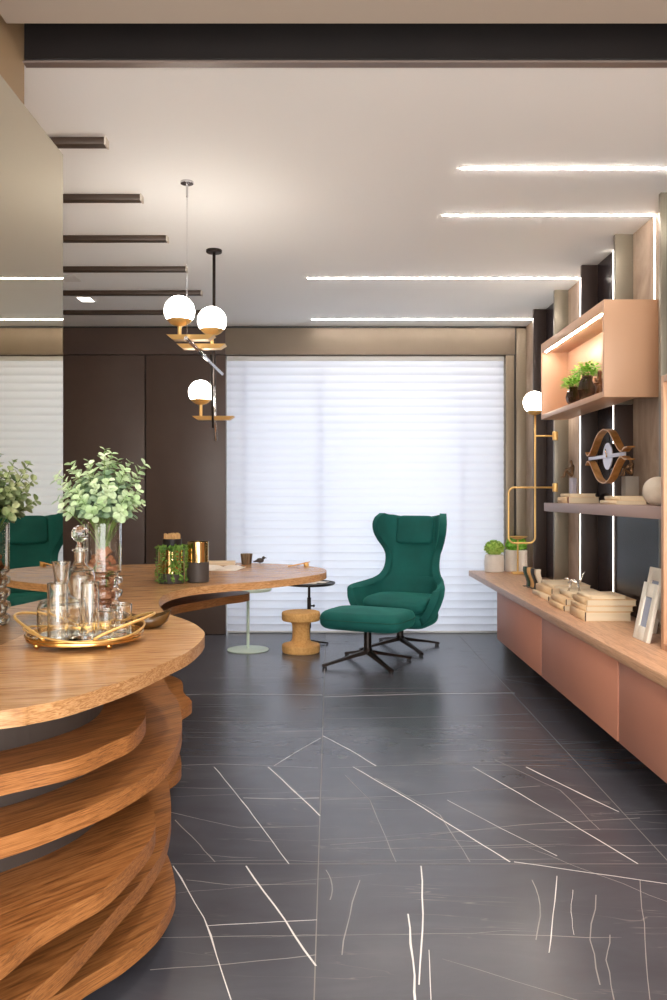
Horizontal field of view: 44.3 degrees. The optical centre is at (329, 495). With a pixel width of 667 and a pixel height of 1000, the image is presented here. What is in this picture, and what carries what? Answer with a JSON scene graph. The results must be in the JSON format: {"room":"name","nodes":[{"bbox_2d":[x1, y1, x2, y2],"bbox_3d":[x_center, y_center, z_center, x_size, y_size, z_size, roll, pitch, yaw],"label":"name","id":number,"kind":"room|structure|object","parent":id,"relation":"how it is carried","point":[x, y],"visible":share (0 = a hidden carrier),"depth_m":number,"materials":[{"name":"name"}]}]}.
{"room":"living room","nodes":[
{"label":"living room","id":0,"kind":"room"},
{"bbox_2d":[0,15,23,103],"bbox_3d":[-1.210,-0.300,0.675,0.220,3.140,4.550,0,0,0],"label":"wall","id":1,"kind":"structure","parent":0,"point":[11,34],"depth_m":2.85,"materials":[{"name":"beige paint"}]},
{"bbox_2d":[0,75,62,644],"bbox_3d":[-1.020,0.034,0.643,0.160,2.472,4.487,0,0,0],"label":"wall mirror","id":2,"kind":"object","parent":1,"relation":"attached to","point":[31,164],"visible":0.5,"depth_m":2.55,"materials":[{"name":"mirror"}]},
{"bbox_2d":[24,23,666,59],"bbox_3d":[0.325,-1.735,0.730,3.250,0.350,4.660,0,0,0],"label":"ceiling beam","id":3,"kind":"structure","parent":1,"relation":"attached to","point":[42,41],"depth_m":2.96,"materials":[{"name":"paint"}]},
{"bbox_2d":[63,328,514,356],"bbox_3d":[-0.400,-1.425,7.633,4.600,0.262,0.235,0,0,0],"label":"wall","id":4,"kind":"structure","parent":0,"point":[76,341],"depth_m":7.51,"materials":[{"name":"brown paint"}]},
{"bbox_2d":[63,326,525,328],"bbox_3d":[-0.450,-1.547,7.535,4.500,0.018,0.030,0,0,0],"label":"trim","id":5,"kind":"structure","parent":4,"relation":"attached to","point":[515,327],"depth_m":7.52,"materials":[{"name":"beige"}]},
{"bbox_2d":[227,356,503,632],"bbox_3d":[0.327,-0.012,7.600,2.561,2.559,0.060,0,0,0],"label":"window blind","id":6,"kind":"object","parent":4,"relation":"attached to","point":[319,447],"visible":0.78,"depth_m":7.59,"materials":[{"name":"fabric"}]},
{"bbox_2d":[503,355,513,570],"bbox_3d":[1.651,-0.010,7.635,0.079,2.560,0.230,0,0,0],"label":"trim","id":7,"kind":"structure","parent":4,"relation":"attached to","point":[508,367],"depth_m":7.52,"materials":[{"name":"beige paint"}]},
{"bbox_2d":[505,329,515,535],"bbox_3d":[1.736,-0.138,7.549,0.249,2.816,0.022,0,0,0],"label":"trim","id":8,"kind":"structure","parent":4,"relation":"attached to","point":[515,329],"depth_m":7.54,"materials":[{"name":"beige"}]},
{"bbox_2d":[0,0,666,22],"bbox_3d":[0.443,-1.581,0.550,3.015,0.050,4.300,0,0,0],"label":"ceiling","id":9,"kind":"structure","parent":0,"point":[11,11],"depth_m":2.63,"materials":[{"name":"beige paint"}]},
{"bbox_2d":[24,65,666,325],"bbox_3d":[-0.375,-1.606,5.310,4.650,0.100,4.680,0,0,0],"label":"ceiling","id":10,"kind":"structure","parent":0,"point":[297,174],"depth_m":4.11,"materials":[{"name":"white paint"}]},
{"bbox_2d":[63,275,81,281],"bbox_3d":[-1.860,-1.554,5.860,0.120,0.005,0.160,0,0,0],"label":"recessed light","id":11,"kind":"object","parent":10,"relation":"in","point":[66,278],"visible":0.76,"depth_m":5.86,"materials":[{"name":"white plastic"}]},
{"bbox_2d":[50,136,108,149],"bbox_3d":[-1.825,-1.539,3.575,1.710,0.034,0.054,0,0,0],"label":"trim","id":12,"kind":"structure","parent":10,"relation":"attached to","point":[60,142],"depth_m":3.55,"materials":[{"name":"brown metal"}]},
{"bbox_2d":[63,194,143,203],"bbox_3d":[-1.825,-1.539,4.245,1.710,0.034,0.054,0,0,0],"label":"trim","id":13,"kind":"structure","parent":10,"relation":"attached to","point":[67,198],"depth_m":4.22,"materials":[{"name":"wood"}]},
{"bbox_2d":[63,235,168,242],"bbox_3d":[-1.825,-1.539,4.915,1.710,0.034,0.054,0,0,0],"label":"trim","id":14,"kind":"structure","parent":10,"relation":"attached to","point":[66,238],"depth_m":4.89,"materials":[{"name":"wood"}]},
{"bbox_2d":[63,266,187,272],"bbox_3d":[-1.825,-1.539,5.575,1.710,0.034,0.054,0,0,0],"label":"trim","id":15,"kind":"structure","parent":10,"relation":"attached to","point":[66,269],"depth_m":5.55,"materials":[{"name":"wood"}]},
{"bbox_2d":[63,310,200,314],"bbox_3d":[-1.825,-1.539,6.885,1.710,0.034,0.054,0,0,0],"label":"trim","id":16,"kind":"structure","parent":10,"relation":"attached to","point":[65,312],"depth_m":6.86,"materials":[{"name":"wood"}]},
{"bbox_2d":[63,290,202,295],"bbox_3d":[-1.825,-1.539,6.225,1.710,0.034,0.054,0,0,0],"label":"trim","id":17,"kind":"structure","parent":10,"relation":"attached to","point":[65,292],"depth_m":6.20,"materials":[{"name":"brown metal"}]},
{"bbox_2d":[164,179,234,440],"bbox_3d":[-0.712,-0.953,4.634,0.289,1.206,1.212,0,0,-3],"label":"pendant light","id":18,"kind":"object","parent":10,"relation":"hanging from","point":[179,311],"visible":1,"depth_m":4.36,"materials":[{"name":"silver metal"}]},
{"bbox_2d":[23,60,666,67],"bbox_3d":[0.400,-1.556,2.954,3.000,0.007,0.037,0,0,0],"label":"trim","id":19,"kind":"structure","parent":10,"relation":"attached to","point":[28,63],"depth_m":2.94,"materials":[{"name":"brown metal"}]},
{"bbox_2d":[312,319,532,319],"bbox_3d":[0.820,-1.553,7.210,1.961,0.006,0.028,0,0,0],"label":"recessed light","id":20,"kind":"object","parent":10,"relation":"in","point":[312,319],"visible":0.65,"depth_m":7.21,"materials":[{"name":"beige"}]},
{"bbox_2d":[308,277,580,278],"bbox_3d":[0.820,-1.553,5.850,1.960,0.006,0.028,0,0,0],"label":"recessed light","id":21,"kind":"object","parent":10,"relation":"in","point":[308,277],"visible":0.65,"depth_m":5.84,"materials":[{"name":"beige"}]},
{"bbox_2d":[308,278,580,278],"bbox_3d":[0.821,-1.552,5.850,1.956,0.004,0.009,0,0,0],"label":"diffuser","id":22,"kind":"object","parent":21,"relation":"attached to","point":[308,278],"depth_m":5.85,"materials":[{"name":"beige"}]},
{"bbox_2d":[442,214,654,215],"bbox_3d":[1.212,-1.553,4.540,1.177,0.006,0.028,0,0,0],"label":"recessed light","id":23,"kind":"object","parent":10,"relation":"in","point":[443,214],"visible":1,"depth_m":4.54,"materials":[{"name":"beige"}]},
{"bbox_2d":[443,215,654,215],"bbox_3d":[1.212,-1.552,4.540,1.173,0.004,0.009,0,0,0],"label":"diffuser","id":24,"kind":"object","parent":23,"relation":"attached to","point":[443,215],"depth_m":4.54,"materials":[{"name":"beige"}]},
{"bbox_2d":[460,167,666,168],"bbox_3d":[1.208,-1.553,3.890,1.183,0.006,0.028,0,0,0],"label":"recessed light","id":25,"kind":"object","parent":10,"relation":"in","point":[460,167],"visible":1,"depth_m":3.88,"materials":[{"name":"beige"}]},
{"bbox_2d":[461,168,666,168],"bbox_3d":[1.210,-1.552,3.890,1.179,0.004,0.009,0,0,0],"label":"diffuser","id":26,"kind":"object","parent":25,"relation":"attached to","point":[461,168],"depth_m":3.89,"materials":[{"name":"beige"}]},
{"bbox_2d":[81,633,666,999],"bbox_3d":[-0.158,1.300,3.200,5.084,0.061,9.600,0,0,0],"label":"floor","id":27,"kind":"structure","parent":0,"point":[449,824],"depth_m":3.06,"materials":[{"name":"tile"}]},
{"bbox_2d":[0,563,326,999],"bbox_3d":[-0.990,0.848,3.244,1.940,0.845,3.998,0,0,0],"label":"table","id":28,"kind":"object","parent":27,"relation":"on","point":[91,737],"visible":0.96,"depth_m":2.00,"materials":[{"name":"brown wood"}]},
{"bbox_2d":[13,611,155,648],"bbox_3d":[-0.712,0.382,2.385,0.353,0.086,0.353,0,0,45],"label":"serving tray","id":29,"kind":"object","parent":28,"relation":"on","point":[32,637],"visible":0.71,"depth_m":2.27,"materials":[{"name":"gold metal"}]},
{"bbox_2d":[47,582,67,640],"bbox_3d":[-0.751,0.321,2.259,0.055,0.165,0.055,0,0,0],"label":"glass","id":30,"kind":"object","parent":29,"relation":"on","point":[57,592],"visible":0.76,"depth_m":2.24,"materials":[{"name":"white"}]},
{"bbox_2d":[37,561,80,639],"bbox_3d":[-0.773,0.296,2.360,0.134,0.215,0.134,0,0,0],"label":"carafe","id":31,"kind":"object","parent":29,"relation":"on","point":[61,569],"visible":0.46,"depth_m":2.32,"materials":[{"name":"clear glass"}]},
{"bbox_2d":[68,525,95,598],"bbox_3d":[-0.768,0.247,2.520,0.092,0.314,0.092,0,0,0],"label":"decanter","id":32,"kind":"object","parent":29,"relation":"on","point":[79,572],"visible":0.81,"depth_m":2.50,"materials":[{"name":"clear glass"}]},
{"bbox_2d":[28,628,139,640],"bbox_3d":[-0.712,0.406,2.385,0.320,0.005,0.320,0,0,0],"label":"mirror","id":33,"kind":"object","parent":29,"relation":"on","point":[128,635],"depth_m":2.31,"materials":[{"name":"white mirror"}]},
{"bbox_2d":[81,581,98,640],"bbox_3d":[-0.673,0.322,2.299,0.050,0.163,0.050,0,0,0],"label":"glass","id":34,"kind":"object","parent":29,"relation":"on","point":[89,589],"visible":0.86,"depth_m":2.28,"materials":[{"name":"white"}]},
{"bbox_2d":[99,608,116,637],"bbox_3d":[-0.641,0.365,2.348,0.060,0.078,0.060,0,0,0],"label":"tumbler","id":35,"kind":"object","parent":29,"relation":"on","point":[107,616],"visible":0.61,"depth_m":2.32,"materials":[{"name":"clear glass"}]},
{"bbox_2d":[110,602,131,631],"bbox_3d":[-0.627,0.364,2.462,0.066,0.080,0.066,0,0,0],"label":"tumbler","id":36,"kind":"object","parent":29,"relation":"on","point":[124,610],"visible":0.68,"depth_m":2.44,"materials":[{"name":"clear glass"}]},
{"bbox_2d":[84,523,122,608],"bbox_3d":[-0.753,0.258,2.720,0.128,0.335,0.128,0,0,0],"label":"glass vase","id":37,"kind":"object","parent":28,"relation":"on","point":[103,543],"visible":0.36,"depth_m":2.67,"materials":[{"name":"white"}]},
{"bbox_2d":[50,447,150,527],"bbox_3d":[-0.762,0.064,2.707,0.318,0.442,0.253,0,0,0],"label":"bouquet","id":38,"kind":"object","parent":37,"relation":"in","point":[113,502],"visible":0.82,"depth_m":2.67,"materials":[{"name":"green plant"}]},
{"bbox_2d":[132,610,170,628],"bbox_3d":[-0.589,0.397,2.640,0.154,0.056,0.096,0,0,-14],"label":"ceramic dish","id":39,"kind":"object","parent":28,"relation":"on","point":[156,621],"visible":0.65,"depth_m":2.62,"materials":[{"name":"ceramic"}]},
{"bbox_2d":[154,544,188,583],"bbox_3d":[-0.770,0.330,4.006,0.163,0.190,0.173,0,0,0],"label":"trailing plant","id":40,"kind":"object","parent":28,"relation":"on","point":[171,565],"visible":1,"depth_m":3.95,"materials":[{"name":"green plant"}]},
{"bbox_2d":[162,533,181,546],"bbox_3d":[-0.814,0.307,4.224,0.099,0.236,0.099,0,0,0],"label":"jar","id":41,"kind":"object","parent":28,"relation":"on","point":[171,539],"visible":0.3,"depth_m":4.20,"materials":[{"name":"black"}]},
{"bbox_2d":[187,541,208,582],"bbox_3d":[-0.652,0.325,4.052,0.108,0.200,0.108,0,0,0],"label":"candle holder","id":42,"kind":"object","parent":28,"relation":"on","point":[198,551],"visible":1,"depth_m":4.00,"materials":[{"name":"metal"}]},
{"bbox_2d":[209,561,235,564],"bbox_3d":[-0.707,0.416,5.088,0.240,0.018,0.150,0,0,-6],"label":"closed notebook","id":43,"kind":"object","parent":28,"relation":"on","point":[210,562],"visible":0.45,"depth_m":5.02,"materials":[{"name":"paper"}]},
{"bbox_2d":[209,565,244,570],"bbox_3d":[-0.652,0.418,4.774,0.274,0.013,0.240,0,0,7],"label":"open booklet","id":44,"kind":"object","parent":28,"relation":"on","point":[211,567],"visible":0.71,"depth_m":4.73,"materials":[{"name":"beige paper"}]},
{"bbox_2d":[241,553,251,564],"bbox_3d":[-0.520,0.392,5.103,0.076,0.066,0.077,0,0,0],"label":"cup","id":45,"kind":"object","parent":28,"relation":"on","point":[246,558],"visible":1,"depth_m":5.07,"materials":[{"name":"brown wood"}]},
{"bbox_2d":[227,588,271,653],"bbox_3d":[-0.676,1.014,6.762,0.390,0.512,0.390,0,0,0],"label":"side table","id":46,"kind":"object","parent":27,"relation":"on","point":[243,649],"visible":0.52,"depth_m":6.75,"materials":[{"name":"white metal"}]},
{"bbox_2d":[244,588,271,592],"bbox_3d":[-0.676,0.769,6.762,0.390,0.022,0.390,0,0,0],"label":"tray","id":47,"kind":"object","parent":46,"relation":"on","point":[267,589],"depth_m":6.62,"materials":[{"name":"green metal"}]},
{"bbox_2d":[282,609,319,654],"bbox_3d":[-0.236,1.105,6.676,0.314,0.330,0.314,0,0,0],"label":"stool","id":48,"kind":"object","parent":27,"relation":"on","point":[300,644],"visible":1,"depth_m":6.59,"materials":[{"name":"wood"}]},
{"bbox_2d":[291,580,334,643],"bbox_3d":[-0.179,1.004,7.020,0.448,0.531,0.448,0,0,0],"label":"side table","id":49,"kind":"object","parent":27,"relation":"on","point":[330,583],"visible":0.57,"depth_m":7.00,"materials":[{"name":"black metal"}]},
{"bbox_2d":[291,580,334,586],"bbox_3d":[-0.179,0.748,7.020,0.448,0.020,0.448,0,0,0],"label":"tray","id":50,"kind":"object","parent":49,"relation":"on","point":[330,583],"depth_m":6.86,"materials":[{"name":"black metal"}]},
{"bbox_2d":[319,605,415,673],"bbox_3d":[0.285,1.056,6.195,0.665,0.428,0.594,0,0,25],"label":"ottoman","id":51,"kind":"object","parent":27,"relation":"on","point":[368,620],"visible":1,"depth_m":6.04,"materials":[{"name":"green fabric"}]},
{"bbox_2d":[320,605,414,632],"bbox_3d":[0.285,0.918,6.195,0.660,0.153,0.490,0,0,25],"label":"cushion","id":52,"kind":"object","parent":51,"relation":"on","point":[372,619],"depth_m":6.01,"materials":[{"name":"green fabric"}]},
{"bbox_2d":[347,513,446,655],"bbox_3d":[0.631,0.709,6.865,0.789,1.123,0.694,0,0,25],"label":"armchair","id":53,"kind":"object","parent":27,"relation":"on","point":[410,578],"visible":0.83,"depth_m":7.00,"materials":[{"name":"green fabric"}]},
{"bbox_2d":[363,592,431,613],"bbox_3d":[0.588,0.869,6.779,0.560,0.133,0.500,0,0,25],"label":"seat cushion","id":54,"kind":"object","parent":53,"relation":"on","point":[417,602],"depth_m":6.60,"materials":[{"name":"green fabric"}]},
{"bbox_2d":[396,515,433,543],"bbox_3d":[0.733,0.292,7.090,0.335,0.250,0.065,0,-11,25],"label":"cushion","id":55,"kind":"object","parent":53,"relation":"on","point":[410,529],"depth_m":7.06,"materials":[{"name":"green fabric"}]},
{"bbox_2d":[526,212,658,580],"bbox_3d":[1.860,-0.153,2.975,0.120,2.846,9.150,0,0,0],"label":"wall","id":56,"kind":"structure","parent":0,"point":[645,410],"depth_m":4.85,"materials":[{"name":"wood"}]},
{"bbox_2d":[516,327,525,541],"bbox_3d":[1.784,-0.143,7.635,0.152,2.826,0.230,0,0,0],"label":"trim","id":57,"kind":"structure","parent":56,"relation":"attached to","point":[520,332],"depth_m":7.52,"materials":[{"name":"beige paint"}]},
{"bbox_2d":[507,391,557,543],"bbox_3d":[1.514,-0.211,6.106,0.387,1.135,0.178,0,0,0],"label":"wall lamp","id":58,"kind":"object","parent":56,"relation":"attached to","point":[532,400],"visible":0.9,"depth_m":6.09,"materials":[{"name":"gold metal"}]},
{"bbox_2d":[533,309,545,576],"bbox_3d":[1.748,-0.143,6.845,0.105,2.826,0.030,0,0,0],"label":"trim","id":59,"kind":"structure","parent":56,"relation":"attached to","point":[539,315],"depth_m":6.83,"materials":[{"name":"brown wood"}]},
{"bbox_2d":[546,303,553,340],"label":"glass","id":60,"kind":"object","parent":56,"relation":"attached to","point":[550,310],"depth_m":6.69,"materials":[{"name":"grey"}]},
{"bbox_2d":[546,420,553,579],"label":"glass","id":61,"kind":"object","parent":56,"relation":"attached to","point":[549,423],"depth_m":6.72,"materials":[{"name":"grey"}]},
{"bbox_2d":[554,290,567,579],"bbox_3d":[1.748,-0.143,6.205,0.105,2.826,0.030,0,0,0],"label":"trim","id":62,"kind":"structure","parent":56,"relation":"attached to","point":[560,296],"depth_m":6.19,"materials":[{"name":"brown wood"}]},
{"bbox_2d":[469,571,666,688],"bbox_3d":[1.530,0.702,4.280,0.536,0.047,6.360,0,0,0],"label":"countertop","id":63,"kind":"structure","parent":56,"relation":"attached to","point":[616,640],"depth_m":4.17,"materials":[{"name":"brown wood"}]},
{"bbox_2d":[484,540,504,572],"bbox_3d":[1.467,0.534,7.330,0.187,0.289,0.187,0,0,0],"label":"potted plant","id":64,"kind":"object","parent":63,"relation":"on","point":[494,560],"visible":1,"depth_m":7.27,"materials":[{"name":"white stone"}]},
{"bbox_2d":[505,535,526,571],"bbox_3d":[1.666,0.514,7.339,0.208,0.328,0.207,0,0,0],"label":"potted plant","id":65,"kind":"object","parent":63,"relation":"on","point":[511,551],"visible":0.71,"depth_m":7.27,"materials":[{"name":"white stone"}]},
{"bbox_2d":[510,536,527,573],"bbox_3d":[1.632,0.514,7.130,0.168,0.328,0.168,0,0,0],"label":"stand","id":66,"kind":"object","parent":63,"relation":"on","point":[512,537],"visible":0.91,"depth_m":7.12,"materials":[{"name":"brown"}]},
{"bbox_2d":[497,592,541,675],"bbox_3d":[1.488,0.912,5.652,0.405,0.372,1.315,0,0,0],"label":"base cabinet","id":67,"kind":"object","parent":63,"relation":"attached to","point":[519,629],"visible":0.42,"depth_m":5.53,"materials":[{"name":"pink wood"}]},
{"bbox_2d":[532,589,550,600],"bbox_3d":[1.501,0.663,5.490,0.202,0.030,0.401,0,0,0],"label":"hardcover book","id":68,"kind":"object","parent":63,"relation":"on","point":[538,593],"visible":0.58,"depth_m":5.45,"materials":[{"name":"brown paper"}]},
{"bbox_2d":[535,583,559,594],"bbox_3d":[1.528,0.625,5.502,0.202,0.045,0.361,0,0,-1],"label":"hardcover book","id":69,"kind":"object","parent":68,"relation":"on","point":[541,587],"visible":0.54,"depth_m":5.43,"materials":[{"name":"brown paper"}]},
{"bbox_2d":[541,579,589,588],"bbox_3d":[1.573,0.590,5.484,0.236,0.024,0.380,0,0,3],"label":"hardcover book","id":70,"kind":"object","parent":69,"relation":"on","point":[555,584],"visible":0.78,"depth_m":5.36,"materials":[{"name":"paper"}]},
{"bbox_2d":[549,599,571,610],"bbox_3d":[1.467,0.662,4.970,0.202,0.032,0.301,0,0,0],"label":"hardcover book","id":71,"kind":"object","parent":63,"relation":"on","point":[556,604],"visible":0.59,"depth_m":4.88,"materials":[{"name":"brown paper"}]},
{"bbox_2d":[551,594,573,604],"bbox_3d":[1.482,0.628,4.982,0.202,0.036,0.281,0,0,-1],"label":"hardcover book","id":72,"kind":"object","parent":71,"relation":"on","point":[560,598],"visible":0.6,"depth_m":4.92,"materials":[{"name":"brown paper"}]},
{"bbox_2d":[560,588,597,598],"bbox_3d":[1.530,0.592,4.978,0.202,0.034,0.260,0,0,1],"label":"hardcover book","id":73,"kind":"object","parent":72,"relation":"on","point":[564,591],"visible":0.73,"depth_m":4.99,"materials":[{"name":"paper"}]},
{"bbox_2d":[564,572,584,590],"bbox_3d":[1.470,0.513,4.930,0.127,0.122,0.030,0,0,23],"label":"figurine","id":74,"kind":"object","parent":73,"relation":"on","point":[570,581],"visible":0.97,"depth_m":4.92,"materials":[{"name":"silver metal"}]},
{"bbox_2d":[542,618,618,741],"bbox_3d":[1.488,0.912,4.322,0.405,0.372,1.325,0,0,0],"label":"base cabinet","id":75,"kind":"object","parent":63,"relation":"attached to","point":[585,675],"visible":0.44,"depth_m":4.16,"materials":[{"name":"pink wood"}]},
{"bbox_2d":[570,606,630,621],"bbox_3d":[1.500,0.653,4.563,0.256,0.050,0.271,0,0,1],"label":"hardcover book","id":76,"kind":"object","parent":63,"relation":"on","point":[585,616],"visible":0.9,"depth_m":4.43,"materials":[{"name":"brown paper"}]},
{"bbox_2d":[571,600,632,611],"bbox_3d":[1.512,0.613,4.570,0.264,0.030,0.250,0,0,-1],"label":"hardcover book","id":77,"kind":"object","parent":76,"relation":"on","point":[574,603],"visible":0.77,"depth_m":4.45,"materials":[{"name":"paper"}]},
{"bbox_2d":[573,594,635,605],"bbox_3d":[1.529,0.580,4.576,0.274,0.034,0.260,0,0,2],"label":"hardcover book","id":78,"kind":"object","parent":77,"relation":"on","point":[628,601],"visible":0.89,"depth_m":4.45,"materials":[{"name":"paper"}]},
{"bbox_2d":[577,591,625,598],"bbox_3d":[1.513,0.554,4.578,0.202,0.018,0.210,0,0,-2],"label":"hardcover book","id":79,"kind":"object","parent":78,"relation":"on","point":[588,594],"visible":1,"depth_m":4.54,"materials":[{"name":"paper"}]},
{"bbox_2d":[619,662,666,782],"bbox_3d":[1.488,0.912,2.990,0.405,0.372,1.320,0,0,0],"label":"base cabinet","id":80,"kind":"object","parent":63,"relation":"attached to","point":[642,701],"visible":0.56,"depth_m":3.36,"materials":[{"name":"pink wood"}]},
{"bbox_2d":[633,582,660,643],"bbox_3d":[1.526,0.545,3.853,0.147,0.269,0.175,0,0,0],"label":"picture frame","id":81,"kind":"object","parent":63,"relation":"on","point":[648,609],"visible":0.97,"depth_m":3.84,"materials":[{"name":"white wood"}]},
{"bbox_2d":[640,596,651,627],"bbox_3d":[1.491,0.545,3.853,0.035,0.140,0.085,0,0,0],"label":"photo","id":82,"kind":"object","parent":81,"relation":"attached to","point":[646,604],"depth_m":3.87,"materials":[{"name":"blue"}]},
{"bbox_2d":[647,567,660,633],"bbox_3d":[1.661,0.521,4.125,0.150,0.317,0.190,0,0,0],"label":"picture frame","id":83,"kind":"object","parent":63,"relation":"on","point":[654,576],"visible":0.37,"depth_m":4.11,"materials":[{"name":"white wood"}]},
{"bbox_2d":[661,374,666,651],"bbox_3d":[1.577,0.074,2.965,0.225,1.208,1.330,0,0,0],"label":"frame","id":84,"kind":"object","parent":63,"relation":"on","point":[664,377],"visible":1,"depth_m":3.60,"materials":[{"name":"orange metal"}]},
{"bbox_2d":[580,279,580,578],"bbox_3d":[1.798,-0.443,5.885,0.004,2.226,0.026,0,0,0],"label":"wall light line","id":85,"kind":"object","parent":56,"relation":"attached to","point":[580,279],"visible":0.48,"depth_m":5.88,"materials":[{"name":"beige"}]},
{"bbox_2d":[581,265,596,589],"bbox_3d":[1.748,-0.143,5.535,0.105,2.826,0.030,0,0,0],"label":"trim","id":86,"kind":"structure","parent":56,"relation":"attached to","point":[588,272],"depth_m":5.52,"materials":[{"name":"brown wood"}]},
{"bbox_2d":[541,299,657,419],"bbox_3d":[1.649,-0.809,5.160,0.299,0.535,1.340,0,0,0],"label":"wall shelf","id":87,"kind":"object","parent":56,"relation":"attached to","point":[621,335],"visible":0.98,"depth_m":4.49,"materials":[{"name":"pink wood"}]},
{"bbox_2d":[560,375,580,404],"bbox_3d":[1.569,-0.676,5.271,0.176,0.199,0.182,0,0,11],"label":"pot plant","id":88,"kind":"object","parent":87,"relation":"on","point":[572,396],"visible":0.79,"depth_m":5.24,"materials":[{"name":"green plant"}]},
{"bbox_2d":[569,360,601,399],"bbox_3d":[1.576,-0.703,5.011,0.212,0.253,0.212,0,0,26],"label":"pot plant","id":89,"kind":"object","parent":87,"relation":"on","point":[586,388],"visible":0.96,"depth_m":4.98,"materials":[{"name":"green plant"}]},
{"bbox_2d":[592,370,601,393],"bbox_3d":[1.598,-0.661,4.813,0.093,0.166,0.124,0,0,-9],"label":"figurine","id":90,"kind":"object","parent":87,"relation":"on","point":[597,381],"visible":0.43,"depth_m":4.84,"materials":[{"name":"brown metal"}]},
{"bbox_2d":[544,503,660,518],"bbox_3d":[1.649,0.077,4.705,0.297,0.058,2.090,0,0,0],"label":"wall shelf","id":91,"kind":"object","parent":56,"relation":"attached to","point":[637,511],"visible":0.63,"depth_m":4.43,"materials":[{"name":"brown paint"}]},
{"bbox_2d":[557,497,598,502],"bbox_3d":[1.667,0.027,5.510,0.216,0.042,0.221,0,0,0],"label":"hardcover book","id":92,"kind":"object","parent":91,"relation":"on","point":[560,499],"visible":0.8,"depth_m":5.40,"materials":[{"name":"beige paper"}]},
{"bbox_2d":[560,494,595,496],"bbox_3d":[1.667,-0.005,5.517,0.182,0.022,0.190,0,0,-1],"label":"hardcover book","id":93,"kind":"object","parent":92,"relation":"on","point":[561,495],"visible":0.94,"depth_m":5.42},
{"bbox_2d":[569,478,576,493],"bbox_3d":[1.685,-0.038,5.685,0.036,0.173,0.060,0,0,0],"label":"plinth block","id":94,"kind":"object","parent":93,"relation":"on","point":[572,481],"visible":0.56,"depth_m":5.66,"materials":[{"name":"grey"}]},
{"bbox_2d":[560,460,573,477],"bbox_3d":[1.649,-0.187,5.691,0.091,0.121,0.068,0,0,9],"label":"figurine","id":95,"kind":"object","parent":94,"relation":"on","point":[571,473],"visible":1,"depth_m":5.67,"materials":[{"name":"brown metal"}]},
{"bbox_2d":[600,500,646,504],"bbox_3d":[1.687,0.036,4.723,0.176,0.024,0.275,0,0,0],"label":"hardcover book","id":96,"kind":"object","parent":91,"relation":"on","point":[615,502],"visible":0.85,"depth_m":4.59,"materials":[{"name":"paper"}]},
{"bbox_2d":[604,496,644,499],"bbox_3d":[1.699,0.012,4.722,0.156,0.024,0.250,0,0,0],"label":"hardcover book","id":97,"kind":"object","parent":96,"relation":"on","point":[605,497],"visible":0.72,"depth_m":4.60,"materials":[{"name":"paper"}]},
{"bbox_2d":[621,476,638,495],"bbox_3d":[1.715,-0.057,4.685,0.078,0.112,0.070,0,0,0],"label":"plinth block","id":98,"kind":"object","parent":97,"relation":"on","point":[629,484],"visible":1,"depth_m":4.65,"materials":[{"name":"brown"}]},
{"bbox_2d":[619,460,633,475],"bbox_3d":[1.694,-0.166,4.686,0.078,0.105,0.059,0,0,0],"label":"figurine","id":99,"kind":"object","parent":98,"relation":"on","point":[631,464],"visible":0.99,"depth_m":4.67,"materials":[{"name":"brown metal"}]},
{"bbox_2d":[642,477,660,505],"bbox_3d":[1.607,-0.023,4.020,0.144,0.144,0.144,0,0,0],"label":"stone ball","id":100,"kind":"object","parent":91,"relation":"on","point":[651,490],"visible":0.8,"depth_m":3.98,"materials":[{"name":"stone"}]},
{"bbox_2d":[597,252,612,303],"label":"glass","id":101,"kind":"object","parent":56,"relation":"attached to","point":[605,267],"depth_m":5.36,"materials":[{"name":"grey"}]},
{"bbox_2d":[597,406,612,591],"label":"glass","id":102,"kind":"object","parent":56,"relation":"attached to","point":[605,421],"depth_m":5.38,"materials":[{"name":"grey"}]},
{"bbox_2d":[613,251,613,591],"bbox_3d":[1.798,-0.443,5.200,0.004,2.226,0.026,0,0,0],"label":"wall light line","id":103,"kind":"object","parent":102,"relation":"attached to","point":[613,251],"visible":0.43,"depth_m":5.20,"materials":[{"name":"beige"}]},
{"bbox_2d":[585,429,634,483],"bbox_3d":[1.656,-0.235,4.834,0.076,0.324,0.728,0,0,0],"label":"wall sculpture","id":104,"kind":"object","parent":56,"relation":"attached to","point":[614,456],"visible":1,"depth_m":4.81,"materials":[{"name":"brown"}]},
{"bbox_2d":[614,234,632,592],"bbox_3d":[1.748,-0.143,4.885,0.105,2.826,0.030,0,0,0],"label":"trim","id":105,"kind":"structure","parent":56,"relation":"attached to","point":[623,243],"depth_m":4.87,"materials":[{"name":"brown metal"}]},
{"bbox_2d":[616,516,658,626],"bbox_3d":[1.706,0.393,4.234,0.012,0.566,1.268,0,0,0],"label":"television","id":106,"kind":"object","parent":56,"relation":"attached to","point":[637,539],"depth_m":4.56,"materials":[{"name":"black glass"}]},
{"bbox_2d":[654,214,655,298],"bbox_3d":[1.798,-1.293,4.540,0.004,0.526,0.026,0,0,0],"label":"wall light line","id":107,"kind":"object","parent":56,"relation":"attached to","point":[655,214],"visible":0.81,"depth_m":4.53,"materials":[{"name":"beige"}]},
{"bbox_2d":[659,192,666,627],"bbox_3d":[1.748,-0.143,4.215,0.105,2.826,0.030,0,0,0],"label":"trim","id":108,"kind":"structure","parent":56,"relation":"attached to","point":[663,195],"depth_m":4.20,"materials":[{"name":"wood"}]},
{"bbox_3d":[-1.839,-0.012,7.650,1.722,2.564,0.200,0,0,0],"label":"wall","id":109,"kind":"structure","parent":0,"visible":0},
{"bbox_2d":[63,355,145,565],"bbox_3d":[-2.199,-0.012,7.555,1.002,2.556,0.090,0,0,0],"label":"door","id":110,"kind":"structure","parent":109,"relation":"in","point":[104,396],"depth_m":7.51,"materials":[{"name":"brown paint"}]},
{"bbox_2d":[146,355,226,633],"bbox_3d":[-1.322,-0.012,7.555,0.728,2.556,0.090,0,0,0],"label":"door","id":111,"kind":"structure","parent":109,"relation":"in","point":[186,480],"depth_m":7.51,"materials":[{"name":"brown paint"}]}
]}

